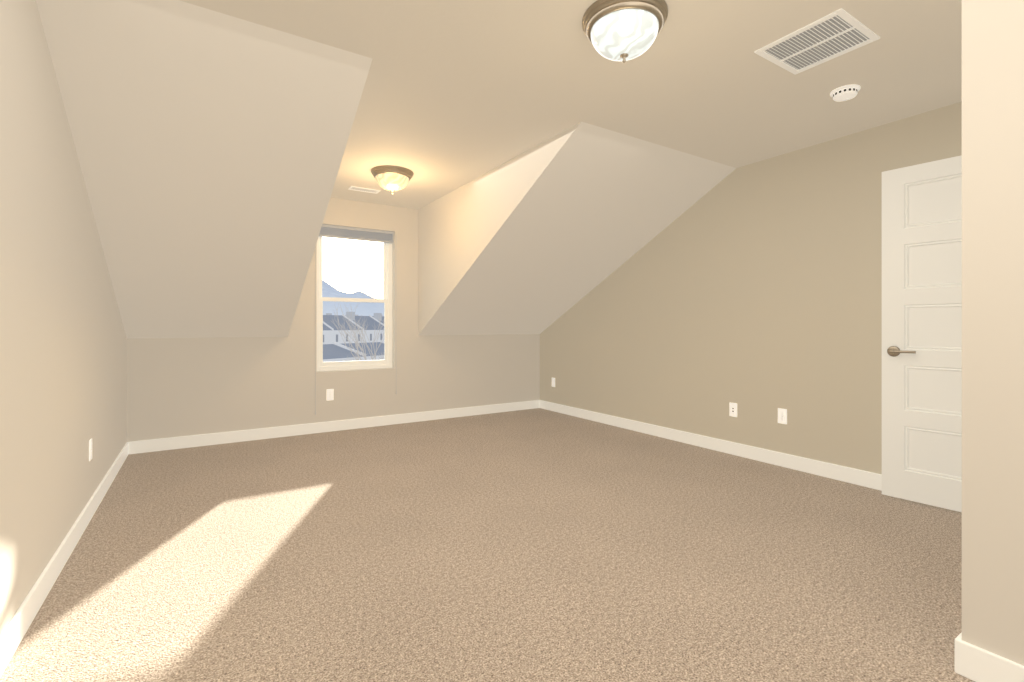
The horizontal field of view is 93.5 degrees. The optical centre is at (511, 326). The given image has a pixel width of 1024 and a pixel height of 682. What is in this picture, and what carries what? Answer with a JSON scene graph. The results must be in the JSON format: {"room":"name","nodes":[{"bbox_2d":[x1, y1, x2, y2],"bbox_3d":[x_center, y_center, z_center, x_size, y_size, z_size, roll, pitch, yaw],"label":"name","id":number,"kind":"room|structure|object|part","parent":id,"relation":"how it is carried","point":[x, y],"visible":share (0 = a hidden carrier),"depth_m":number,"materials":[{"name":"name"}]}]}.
{"room":"empty attic bedroom","nodes":[
{"label":"empty attic bedroom","id":0,"kind":"room"},
{"bbox_2d":[0,0,126,636],"bbox_3d":[-1.669,-0.120,1.468,0.160,2.383,6.296,0,0,-33],"label":"wall","id":1,"kind":"structure","parent":0,"point":[63,370],"depth_m":1.93,"materials":[{"name":"beige paint"}]},
{"bbox_2d":[0,442,128,676],"bbox_3d":[-1.596,1.018,1.516,0.014,0.105,5.976,0,0,-33],"label":"baseboard","id":2,"kind":"structure","parent":1,"relation":"attached to","point":[14,632],"depth_m":1.95,"materials":[{"name":"white wood"}]},
{"bbox_2d":[89,438,91,460],"bbox_3d":[-2.368,0.694,2.710,0.007,0.115,0.070,0,0,-33],"label":"outlet","id":3,"kind":"object","parent":1,"relation":"attached to","point":[90,449],"visible":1,"depth_m":2.69,"materials":[{"name":"white plastic"}]},
{"bbox_2d":[36,0,371,338],"bbox_3d":[-1.951,-0.604,3.194,1.233,1.516,2.968,0,0,-33],"label":"ceiling","id":4,"kind":"structure","parent":0,"point":[210,146],"depth_m":2.60,"materials":[{"name":"beige paint"}]},
{"bbox_2d":[127,197,539,441],"bbox_3d":[-1.470,-0.120,5.244,4.260,2.383,0.160,0,0,-33],"label":"wall","id":5,"kind":"structure","parent":0,"point":[178,387],"depth_m":4.84,"materials":[{"name":"beige paint"}]},
{"bbox_2d":[326,389,333,400],"bbox_3d":[-1.850,0.697,4.900,0.070,0.115,0.007,0,0,-33],"label":"outlet","id":6,"kind":"object","parent":5,"relation":"attached to","point":[329,394],"visible":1,"depth_m":4.90,"materials":[{"name":"white plastic"}]},
{"bbox_2d":[129,400,538,453],"bbox_3d":[-1.423,1.018,5.171,4.232,0.105,0.014,0,0,-33],"label":"baseboard","id":7,"kind":"structure","parent":5,"relation":"attached to","point":[153,445],"depth_m":4.79,"materials":[{"name":"white wood"}]},
{"bbox_2d":[315,236,396,413],"bbox_3d":[-1.660,-0.078,5.112,0.843,1.918,0.178,0,0,-33],"label":"window","id":8,"kind":"structure","parent":5,"relation":"in","point":[389,298],"depth_m":5.15,"materials":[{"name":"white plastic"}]},
{"bbox_3d":[-1.696,-0.626,5.170,0.719,0.732,0.026,0,0,-33],"label":"window sash upper","id":9,"kind":"part","parent":8,"relation":"part of","materials":[{"name":"clear glass"}]},
{"bbox_3d":[-1.688,-0.293,5.158,0.651,1.327,0.034,0,0,-33],"label":"glass","id":10,"kind":"part","parent":8,"relation":"part of","materials":[{"name":"clear glass"}]},
{"bbox_3d":[-1.680,0.058,5.146,0.719,0.715,0.028,0,0,-33],"label":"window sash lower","id":11,"kind":"part","parent":8,"relation":"part of","materials":[{"name":"clear glass"}]},
{"bbox_2d":[319,224,392,242],"bbox_3d":[-1.641,-0.975,5.085,0.785,0.121,0.042,0,0,-33],"label":"window blind","id":12,"kind":"object","parent":8,"relation":"attached to","point":[342,232],"visible":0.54,"depth_m":5.07,"materials":[{"name":"grey"}]},
{"bbox_2d":[0,408,974,681],"bbox_3d":[0.190,1.131,2.664,4.580,0.120,6.296,0,0,-33],"label":"floor","id":13,"kind":"structure","parent":0,"point":[538,544],"depth_m":2.13,"materials":[{"name":"beige carpet"}]},
{"bbox_2d":[180,0,961,208],"bbox_3d":[0.190,-1.372,2.664,4.580,0.120,6.296,0,0,-33],"label":"ceiling","id":14,"kind":"structure","parent":0,"point":[456,94],"depth_m":2.56,"materials":[{"name":"beige paint"}]},
{"bbox_2d":[348,186,380,193],"bbox_3d":[-1.418,-1.308,4.628,0.280,0.008,0.120,0,0,-33],"label":"ceiling vent","id":15,"kind":"object","parent":14,"relation":"in","point":[361,189],"visible":1,"depth_m":4.62,"materials":[{"name":"white metal"}]},
{"bbox_2d":[371,165,412,193],"bbox_3d":[-1.018,-1.218,4.103,0.350,0.188,0.350,0,0,-33],"label":"ceiling light","id":16,"kind":"object","parent":14,"relation":"attached to","point":[391,178],"visible":1,"depth_m":4.00,"materials":[{"name":"white glass"}]},
{"bbox_3d":[-1.018,-1.214,4.103,0.280,0.116,0.280,0,0,-33],"label":"lamp shade","id":17,"kind":"part","parent":16,"relation":"part of","materials":[{"name":"white glass"}]},
{"bbox_2d":[582,0,667,62],"bbox_3d":[0.478,-1.217,2.055,0.356,0.189,0.356,0,0,-33],"label":"ceiling light","id":18,"kind":"object","parent":14,"relation":"attached to","point":[623,31],"visible":1,"depth_m":1.97,"materials":[{"name":"white glass"}]},
{"bbox_2d":[754,8,879,74],"bbox_3d":[1.414,-1.308,2.244,0.375,0.009,0.375,0,0,-33],"label":"ceiling vent","id":19,"kind":"object","parent":14,"relation":"in","point":[836,33],"visible":1,"depth_m":2.23,"materials":[{"name":"white metal"}]},
{"bbox_2d":[830,84,860,101],"bbox_3d":[1.855,-1.290,2.683,0.140,0.044,0.140,0,0,-33],"label":"smoke detector","id":20,"kind":"object","parent":14,"relation":"attached to","point":[844,93],"visible":1,"depth_m":2.65,"materials":[{"name":"white plastic"}]},
{"bbox_2d":[418,121,735,334],"bbox_3d":[0.404,-0.604,4.709,1.687,1.516,2.968,0,0,-33],"label":"ceiling","id":21,"kind":"structure","parent":0,"point":[540,238],"depth_m":4.31,"materials":[{"name":"beige paint"}]},
{"bbox_2d":[540,102,961,473],"bbox_3d":[2.048,-0.120,3.859,0.160,2.383,6.296,0,0,-33],"label":"wall","id":22,"kind":"structure","parent":0,"point":[753,291],"depth_m":3.80,"materials":[{"name":"beige paint"}]},
{"bbox_2d":[539,400,881,490],"bbox_3d":[1.610,1.018,4.380,0.014,0.105,4.626,0,0,-33],"label":"baseboard","id":23,"kind":"structure","parent":22,"relation":"attached to","point":[872,480],"depth_m":3.97,"materials":[{"name":"white wood"}]},
{"bbox_2d":[729,402,736,416],"bbox_3d":[1.846,0.697,4.020,0.007,0.115,0.070,0,0,-33],"label":"outlet","id":24,"kind":"object","parent":22,"relation":"attached to","point":[732,409],"visible":1,"depth_m":4.02,"materials":[{"name":"white plastic"}]},
{"bbox_2d":[778,408,786,423],"bbox_3d":[2.064,0.687,3.680,0.007,0.115,0.070,0,0,-33],"label":"electrical outlet","id":25,"kind":"object","parent":22,"relation":"attached to","point":[782,416],"visible":1,"depth_m":3.68,"materials":[{"name":"white plastic"}]},
{"bbox_2d":[962,0,1023,665],"bbox_3d":[1.802,-0.120,0.951,0.120,2.383,1.350,0,0,-33],"label":"wall","id":26,"kind":"structure","parent":0,"point":[992,326],"depth_m":1.43,"materials":[{"name":"beige paint"}]},
{"bbox_2d":[955,638,1023,681],"bbox_3d":[1.738,1.018,0.926,0.014,0.105,1.350,0,0,-33],"label":"baseboard","id":27,"kind":"structure","parent":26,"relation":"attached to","point":[975,663],"depth_m":1.43,"materials":[{"name":"white wood"}]},
{"label":"outside","id":28,"kind":"structure","parent":0,"visible":0},
{"bbox_3d":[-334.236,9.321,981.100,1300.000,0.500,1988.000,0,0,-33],"label":"ground","id":29,"kind":"structure","parent":28,"visible":0},
{"bbox_2d":[322,280,383,315],"bbox_3d":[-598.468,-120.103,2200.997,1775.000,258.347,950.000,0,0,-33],"label":"mountain","id":30,"kind":"structure","parent":29,"relation":"on","point":[375,306],"depth_m":2101.47},
{"bbox_2d":[323,312,383,343],"bbox_3d":[-35.616,2.890,110.253,12.900,12.362,56.900,0,0,29],"label":"terrace","id":31,"kind":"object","parent":29,"relation":"on","point":[327,331],"depth_m":103.81,"materials":[{"name":"grey"}]},
{"bbox_2d":[323,340,383,361],"bbox_3d":[-21.986,5.581,69.085,11.900,6.980,44.900,0,0,29],"label":"terrace","id":32,"kind":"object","parent":29,"relation":"on","point":[340,356],"depth_m":63.15,"materials":[{"name":"grey"}]},
{"bbox_2d":[331,303,383,360],"bbox_3d":[-8.764,3.667,33.027,6.731,10.808,5.223,0,0,-33],"label":"tree","id":33,"kind":"object","parent":29,"relation":"on","point":[364,354],"depth_m":32.70,"materials":[{"name":"grey plant"}]},
{"bbox_2d":[344,352,383,360],"bbox_3d":[-8.697,5.311,31.760,5.017,7.520,5.314,0,0,-33],"label":"tree","id":34,"kind":"object","parent":29,"relation":"on","point":[365,356],"depth_m":31.32,"materials":[{"name":"grey plant"}]},
{"bbox_3d":[2.210,-0.121,1.944,1.640,2.383,0.120,0,0,-33],"label":"wall","id":35,"kind":"structure","parent":0,"visible":0},
{"bbox_2d":[882,155,961,511],"bbox_3d":[2.561,0.043,2.728,0.146,2.030,0.775,0,0,-33],"label":"door","id":36,"kind":"structure","parent":35,"relation":"in","point":[922,333],"depth_m":2.88,"materials":[{"name":"white wood"}]},
{"bbox_3d":[2.370,0.155,2.938,0.052,0.066,0.152,0,0,-33],"label":"handle","id":37,"kind":"part","parent":36,"relation":"part of","materials":[{"name":"silver metal"}]}
]}

